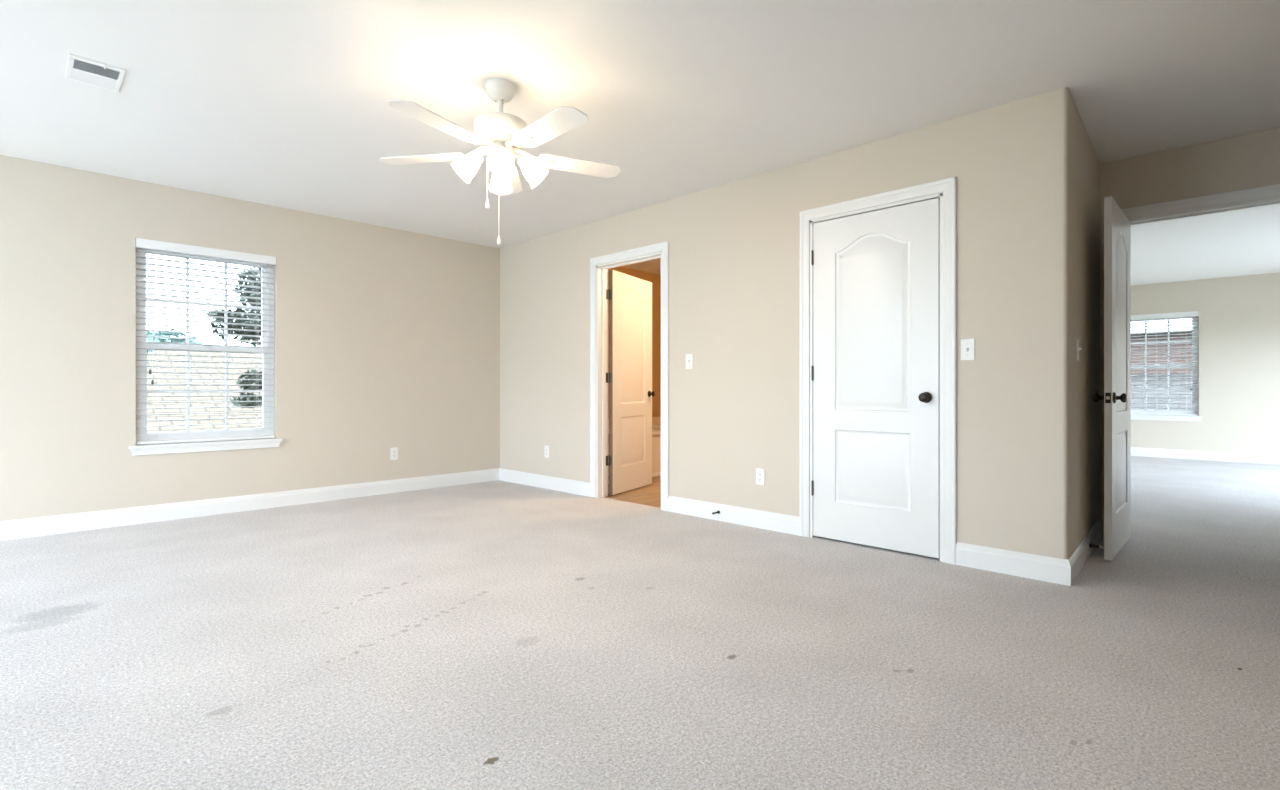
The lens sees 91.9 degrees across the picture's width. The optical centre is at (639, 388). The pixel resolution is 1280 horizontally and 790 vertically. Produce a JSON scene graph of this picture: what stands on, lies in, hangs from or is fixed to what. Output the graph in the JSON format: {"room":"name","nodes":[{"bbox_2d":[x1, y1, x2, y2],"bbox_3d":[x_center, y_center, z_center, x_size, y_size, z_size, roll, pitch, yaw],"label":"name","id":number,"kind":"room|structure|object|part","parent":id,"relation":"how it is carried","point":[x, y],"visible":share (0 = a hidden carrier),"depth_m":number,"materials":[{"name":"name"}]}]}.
{"room":"empty bedroom","nodes":[
{"label":"empty bedroom","id":0,"kind":"room"},
{"bbox_2d":[0,155,499,520],"bbox_3d":[-4.017,-0.266,4.063,0.170,2.550,7.321,0,0,44],"label":"wall","id":1,"kind":"structure","parent":0,"point":[385,338],"depth_m":4.91,"materials":[{"name":"beige paint"}]},
{"bbox_2d":[129,247,282,455],"bbox_3d":[-3.310,-0.300,4.754,0.194,1.544,0.969,0,0,44],"label":"window","id":2,"kind":"structure","parent":1,"relation":"in","point":[200,446],"depth_m":4.74,"materials":[{"name":"plastic"}]},
{"bbox_3d":[-3.355,-0.660,4.798,0.028,0.746,0.817,0,0,44],"label":"sash","id":3,"kind":"part","parent":2,"relation":"part of","materials":[{"name":"plastic"}]},
{"bbox_3d":[-3.330,0.018,4.774,0.028,0.696,0.817,0,0,44],"label":"sash","id":4,"kind":"part","parent":2,"relation":"part of","materials":[{"name":"plastic"}]},
{"bbox_2d":[136,238,275,444],"bbox_3d":[-3.283,-0.338,4.727,0.073,1.468,0.887,0,0,44],"label":"window blind","id":5,"kind":"object","parent":2,"relation":"attached to","point":[142,243],"visible":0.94,"depth_m":4.69,"materials":[{"name":"plastic"}]},
{"bbox_3d":[-3.511,-0.538,4.459,0.015,0.971,0.002,0,0,44],"label":"pull cord","id":6,"kind":"part","parent":5,"relation":"part of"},
{"bbox_3d":[-3.289,0.388,4.733,0.044,0.018,0.877,0,0,44],"label":"rail","id":7,"kind":"part","parent":5,"relation":"part of","materials":[{"name":"plastic"}]},
{"bbox_2d":[0,468,499,540],"bbox_3d":[-3.935,0.898,4.018,0.019,0.122,7.031,0,0,44],"label":"baseboard","id":8,"kind":"structure","parent":1,"relation":"attached to","point":[75,522],"depth_m":4.73,"materials":[{"name":"white paint"}]},
{"bbox_2d":[390,447,397,459],"bbox_3d":[-2.271,0.599,5.719,0.008,0.115,0.070,0,0,44],"label":"wall outlet","id":9,"kind":"object","parent":1,"relation":"attached to","point":[393,451],"visible":1,"depth_m":5.72,"materials":[{"name":"plastic"}]},
{"bbox_2d":[608,267,660,418],"bbox_3d":[-0.333,-0.266,7.503,0.140,2.550,2.749,0,0,44],"label":"wall","id":10,"kind":"structure","parent":0,"point":[655,278],"depth_m":7.95,"materials":[{"name":"beige paint"}]},
{"bbox_2d":[0,456,1279,789],"bbox_3d":[1.755,1.019,3.811,8.828,0.120,15.100,0,0,44],"label":"floor","id":11,"kind":"structure","parent":0,"point":[498,634],"depth_m":2.25,"materials":[{"name":"carpet"}]},
{"bbox_2d":[608,417,660,483],"bbox_3d":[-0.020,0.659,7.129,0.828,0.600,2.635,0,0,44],"label":"bathtub","id":12,"kind":"object","parent":11,"relation":"on","point":[656,421],"visible":0.02,"depth_m":6.79,"materials":[{"name":"plastic"}]},
{"bbox_3d":[0.261,0.936,6.854,0.012,0.045,2.635,0,0,44],"label":"toe trim","id":13,"kind":"part","parent":12,"relation":"part of","materials":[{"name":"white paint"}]},
{"bbox_2d":[0,0,1279,285],"bbox_3d":[1.755,-1.556,3.811,8.828,0.150,15.100,0,0,44],"label":"ceiling","id":14,"kind":"structure","parent":0,"point":[278,103],"depth_m":3.05,"materials":[{"name":"paint"}]},
{"bbox_2d":[65,53,126,92],"bbox_3d":[-2.558,-1.474,2.907,0.304,0.014,0.196,0,0,44],"label":"ceiling vent","id":15,"kind":"object","parent":14,"relation":"in","point":[79,69],"visible":1,"depth_m":2.90,"materials":[{"name":"white metal"}]},
{"bbox_2d":[380,78,620,244],"bbox_3d":[-0.653,-1.092,2.990,1.172,0.780,1.218,0,0,44],"label":"ceiling fan","id":16,"kind":"object","parent":14,"relation":"hanging from","point":[501,134],"visible":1,"depth_m":2.96,"materials":[{"name":"white metal"}]},
{"bbox_3d":[-1.082,-1.151,3.099,0.445,0.026,0.145,0,0,10],"label":"blade","id":17,"kind":"part","parent":16,"relation":"part of","materials":[{"name":"white wood"}]},
{"bbox_3d":[-0.875,-1.151,2.667,0.145,0.026,0.445,0,0,28],"label":"blade","id":18,"kind":"part","parent":16,"relation":"part of","materials":[{"name":"white wood"}]},
{"bbox_3d":[-0.840,-1.064,2.990,0.139,0.139,0.121,0,0,-13],"label":"lamp shade","id":19,"kind":"part","parent":16,"relation":"part of","materials":[{"name":"white glass"}]},
{"bbox_3d":[-0.771,-1.125,3.005,0.084,0.063,0.054,0,0,-13],"label":"light arm","id":20,"kind":"part","parent":16,"relation":"part of","materials":[{"name":"white metal"}]},
{"bbox_3d":[-0.745,-1.023,3.018,0.004,0.204,0.005,0,0,44],"label":"pull chain","id":21,"kind":"part","parent":16,"relation":"part of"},
{"bbox_3d":[-0.646,-1.064,2.866,0.121,0.139,0.139,0,0,-13],"label":"lamp shade","id":22,"kind":"part","parent":16,"relation":"part of","materials":[{"name":"white glass"}]},
{"bbox_3d":[-0.649,-1.081,2.883,0.052,0.076,0.076,0,0,-13],"label":"bulb","id":23,"kind":"part","parent":16,"relation":"part of","materials":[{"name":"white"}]},
{"bbox_3d":[-0.717,-1.064,3.184,0.121,0.139,0.139,0,0,-13],"label":"lamp shade","id":24,"kind":"part","parent":16,"relation":"part of","materials":[{"name":"white glass"}]},
{"bbox_3d":[-0.735,-1.151,3.429,0.145,0.026,0.445,0,0,-8],"label":"blade","id":25,"kind":"part","parent":16,"relation":"part of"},
{"bbox_3d":[-0.592,-1.125,3.045,0.084,0.063,0.054,0,0,-13],"label":"light arm","id":26,"kind":"part","parent":16,"relation":"part of","materials":[{"name":"white metal"}]},
{"bbox_3d":[-0.522,-1.064,3.061,0.139,0.139,0.121,0,0,-13],"label":"lamp shade","id":27,"kind":"part","parent":16,"relation":"part of","materials":[{"name":"white glass"}]},
{"bbox_3d":[-0.400,-1.151,2.730,0.145,0.026,0.445,0,0,-44],"label":"blade","id":28,"kind":"part","parent":16,"relation":"part of","materials":[{"name":"white wood"}]},
{"bbox_3d":[-0.314,-1.151,3.201,0.445,0.026,0.145,0,0,-26],"label":"blade","id":29,"kind":"part","parent":16,"relation":"part of","materials":[{"name":"white wood"}]},
{"bbox_2d":[500,92,1049,556],"bbox_3d":[0.324,-0.266,4.851,4.928,2.550,0.120,0,0,44],"label":"wall","id":30,"kind":"structure","parent":0,"point":[734,247],"depth_m":4.18,"materials":[{"name":"beige paint"}]},
{"bbox_2d":[499,468,589,496],"bbox_3d":[-0.958,0.898,6.016,1.466,0.122,0.019,0,0,44],"label":"baseboard","id":31,"kind":"structure","parent":30,"relation":"attached to","point":[536,480],"depth_m":5.94,"materials":[{"name":"white paint"}]},
{"bbox_2d":[544,446,548,457],"bbox_3d":[-0.898,0.605,5.959,0.070,0.115,0.008,0,0,44],"label":"wall outlet","id":32,"kind":"object","parent":30,"relation":"attached to","point":[546,448],"visible":1,"depth_m":5.96,"materials":[{"name":"plastic"}]},
{"bbox_2d":[590,241,668,510],"bbox_3d":[-0.065,-0.100,5.221,0.923,2.117,0.142,0,0,44],"label":"door frame","id":33,"kind":"structure","parent":30,"relation":"attached to","point":[599,266],"depth_m":5.45,"materials":[{"name":"white paint"}]},
{"bbox_2d":[606,270,654,494],"bbox_3d":[-0.085,-0.058,5.853,0.152,2.010,0.823,0,0,28],"label":"door","id":34,"kind":"structure","parent":30,"relation":"in","point":[629,376],"depth_m":5.81,"materials":[{"name":"white paint"}]},
{"bbox_3d":[0.116,0.050,6.128,0.060,0.062,0.062,0,0,28],"label":"knob","id":35,"kind":"part","parent":34,"relation":"part of","materials":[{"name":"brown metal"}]},
{"bbox_2d":[686,354,692,368],"bbox_3d":[0.371,-0.208,4.707,0.070,0.115,0.020,0,0,44],"label":"light switch","id":36,"kind":"object","parent":30,"relation":"attached to","point":[689,357],"visible":1,"depth_m":4.71,"materials":[{"name":"plastic"}]},
{"bbox_2d":[668,496,799,535],"bbox_3d":[0.636,0.898,4.453,1.154,0.122,0.019,0,0,44],"label":"baseboard","id":37,"kind":"structure","parent":30,"relation":"attached to","point":[784,523],"depth_m":4.39,"materials":[{"name":"white paint"}]},
{"bbox_2d":[756,468,764,485],"bbox_3d":[0.829,0.606,4.267,0.070,0.115,0.008,0,0,44],"label":"wall outlet","id":38,"kind":"object","parent":30,"relation":"attached to","point":[760,473],"visible":1,"depth_m":4.26,"materials":[{"name":"plastic"}]},
{"bbox_2d":[811,198,939,557],"bbox_3d":[1.380,-0.060,3.718,0.776,2.010,0.094,0,0,44],"label":"door","id":39,"kind":"structure","parent":30,"relation":"in","point":[875,370],"depth_m":3.69,"materials":[{"name":"white paint"}]},
{"bbox_3d":[1.599,0.048,3.479,0.062,0.062,0.060,0,0,44],"label":"knob","id":40,"kind":"part","parent":39,"relation":"part of","materials":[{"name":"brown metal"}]},
{"bbox_2d":[800,176,956,564],"bbox_3d":[1.429,-0.100,3.757,0.951,2.117,0.142,0,0,44],"label":"door frame","id":41,"kind":"structure","parent":30,"relation":"attached to","point":[948,186],"depth_m":3.44,"materials":[{"name":"white paint"}]},
{"bbox_2d":[961,339,974,359],"bbox_3d":[1.766,-0.212,3.340,0.070,0.115,0.020,0,0,44],"label":"light switch","id":42,"kind":"object","parent":30,"relation":"attached to","point":[967,345],"visible":1,"depth_m":3.34,"materials":[{"name":"plastic"}]},
{"bbox_2d":[1050,87,1099,558],"bbox_3d":[2.507,-0.266,3.613,0.223,2.550,1.409,0,0,44],"label":"wall","id":43,"kind":"structure","parent":0,"point":[1074,162],"depth_m":3.12,"materials":[{"name":"beige paint"}]},
{"bbox_2d":[956,518,1101,585],"bbox_3d":[2.375,0.898,3.670,0.523,0.122,1.335,0,0,44],"label":"baseboard","id":44,"kind":"structure","parent":43,"relation":"attached to","point":[1026,565],"depth_m":3.20,"materials":[{"name":"white paint"}]},
{"bbox_2d":[1076,339,1080,360],"bbox_3d":[2.324,-0.206,3.275,0.020,0.115,0.070,0,0,42],"label":"light switch","id":45,"kind":"object","parent":43,"relation":"attached to","point":[1077,340],"visible":1,"depth_m":3.25,"materials":[{"name":"plastic"}]},
{"bbox_3d":[2.319,-0.206,3.280,0.006,0.115,0.070,0,0,42],"label":"plate","id":46,"kind":"part","parent":45,"relation":"part of","materials":[{"name":"plastic"}]},
{"bbox_2d":[1089,543,1103,548],"bbox_3d":[2.599,0.897,3.525,0.067,0.023,0.023,0,0,42],"label":"door stop","id":47,"kind":"object","parent":43,"relation":"attached to","point":[1090,545],"visible":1,"depth_m":3.52,"materials":[{"name":"black rubber"}]},
{"bbox_2d":[1100,127,1279,534],"bbox_3d":[3.748,-0.266,3.467,5.500,2.550,0.120,0,0,44],"label":"wall","id":48,"kind":"structure","parent":0,"point":[1252,160],"depth_m":3.80,"materials":[{"name":"beige paint"}]},
{"bbox_2d":[1093,196,1130,559],"bbox_3d":[2.860,-0.058,3.702,0.152,2.010,0.785,0,0,44],"label":"door","id":49,"kind":"structure","parent":48,"relation":"in","point":[1116,397],"depth_m":3.56,"materials":[{"name":"white paint"}]},
{"bbox_3d":[2.604,0.050,3.507,0.060,0.062,0.062,0,0,44],"label":"knob","id":50,"kind":"part","parent":49,"relation":"part of","materials":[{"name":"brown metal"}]},
{"bbox_3d":[2.591,0.050,3.428,0.025,0.058,0.002,0,0,44],"label":"latch plate","id":51,"kind":"part","parent":49,"relation":"part of","materials":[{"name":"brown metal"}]},
{"bbox_3d":[2.670,0.050,3.442,0.060,0.062,0.062,0,0,44],"label":"knob","id":52,"kind":"part","parent":49,"relation":"part of","materials":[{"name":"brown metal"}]},
{"bbox_2d":[1121,184,1279,225],"bbox_3d":[3.432,-0.100,3.767,0.926,2.117,0.142,0,0,44],"label":"door frame","id":53,"kind":"structure","parent":48,"relation":"attached to","point":[1272,191],"depth_m":3.72,"materials":[{"name":"white paint"}]},
{"bbox_2d":[1131,272,1279,454],"bbox_3d":[8.147,-0.266,7.956,5.500,2.550,0.170,0,0,44],"label":"wall","id":54,"kind":"structure","parent":0,"point":[1239,316],"depth_m":8.20,"materials":[{"name":"beige paint"}]},
{"bbox_2d":[1131,316,1202,421],"bbox_3d":[7.304,-0.307,8.752,0.969,1.499,0.194,0,0,44],"label":"window","id":55,"kind":"structure","parent":54,"relation":"in","point":[1195,391],"depth_m":8.62,"materials":[{"name":"plastic"}]},
{"bbox_3d":[7.348,-0.656,8.797,0.817,0.724,0.028,0,0,44],"label":"sash","id":56,"kind":"part","parent":55,"relation":"part of","materials":[{"name":"plastic"}]},
{"bbox_3d":[7.324,-0.001,8.773,0.817,0.674,0.028,0,0,44],"label":"sash","id":57,"kind":"part","parent":55,"relation":"part of","materials":[{"name":"plastic"}]},
{"bbox_2d":[1131,311,1198,415],"bbox_3d":[7.277,-0.345,8.725,0.887,1.423,0.073,0,0,44],"label":"window blind","id":58,"kind":"object","parent":55,"relation":"attached to","point":[1192,313],"visible":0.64,"depth_m":8.65,"materials":[{"name":"plastic"}]},
{"bbox_3d":[7.284,0.357,8.731,0.877,0.018,0.044,0,0,44],"label":"rail","id":59,"kind":"part","parent":58,"relation":"part of","materials":[{"name":"plastic"}]},
{"bbox_2d":[1131,447,1279,463],"bbox_3d":[7.620,0.898,8.347,3.600,0.122,0.019,0,0,44],"label":"baseboard","id":60,"kind":"structure","parent":54,"relation":"attached to","point":[1135,451],"depth_m":8.32,"materials":[{"name":"white paint"}]},
{"label":"outside","id":61,"kind":"structure","parent":0,"visible":0},
{"bbox_3d":[-0.143,4.059,14.141,140.000,0.200,140.000,0,0,44],"label":"ground","id":62,"kind":"structure","parent":61,"visible":0},
{"bbox_2d":[146,327,204,353],"bbox_3d":[-21.665,0.605,26.445,3.185,6.709,5.731,0,0,44],"label":"tree","id":63,"kind":"object","parent":62,"relation":"on","point":[148,333],"visible":0.06,"depth_m":27.02,"materials":[{"name":"green plant"}]},
{"bbox_2d":[147,344,261,431],"bbox_3d":[-6.569,1.544,16.085,11.300,4.830,16.380,0,0,44],"label":"neighbor house","id":64,"kind":"structure","parent":62,"relation":"on","point":[149,357],"depth_m":10.33,"materials":[{"name":"beige"}]},
{"bbox_2d":[206,267,261,407],"bbox_3d":[-4.677,0.909,8.006,1.049,6.105,1.535,0,0,2],"label":"tree","id":65,"kind":"object","parent":62,"relation":"on","point":[248,398],"visible":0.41,"depth_m":7.57,"materials":[{"name":"green plant"}]},
{"bbox_2d":[1131,318,1191,409],"bbox_3d":[11.430,1.334,13.091,14.600,5.250,8.900,0,0,44],"label":"brick house","id":66,"kind":"structure","parent":62,"relation":"on","point":[1155,397],"depth_m":11.46,"materials":[{"name":"grey"}]}
]}

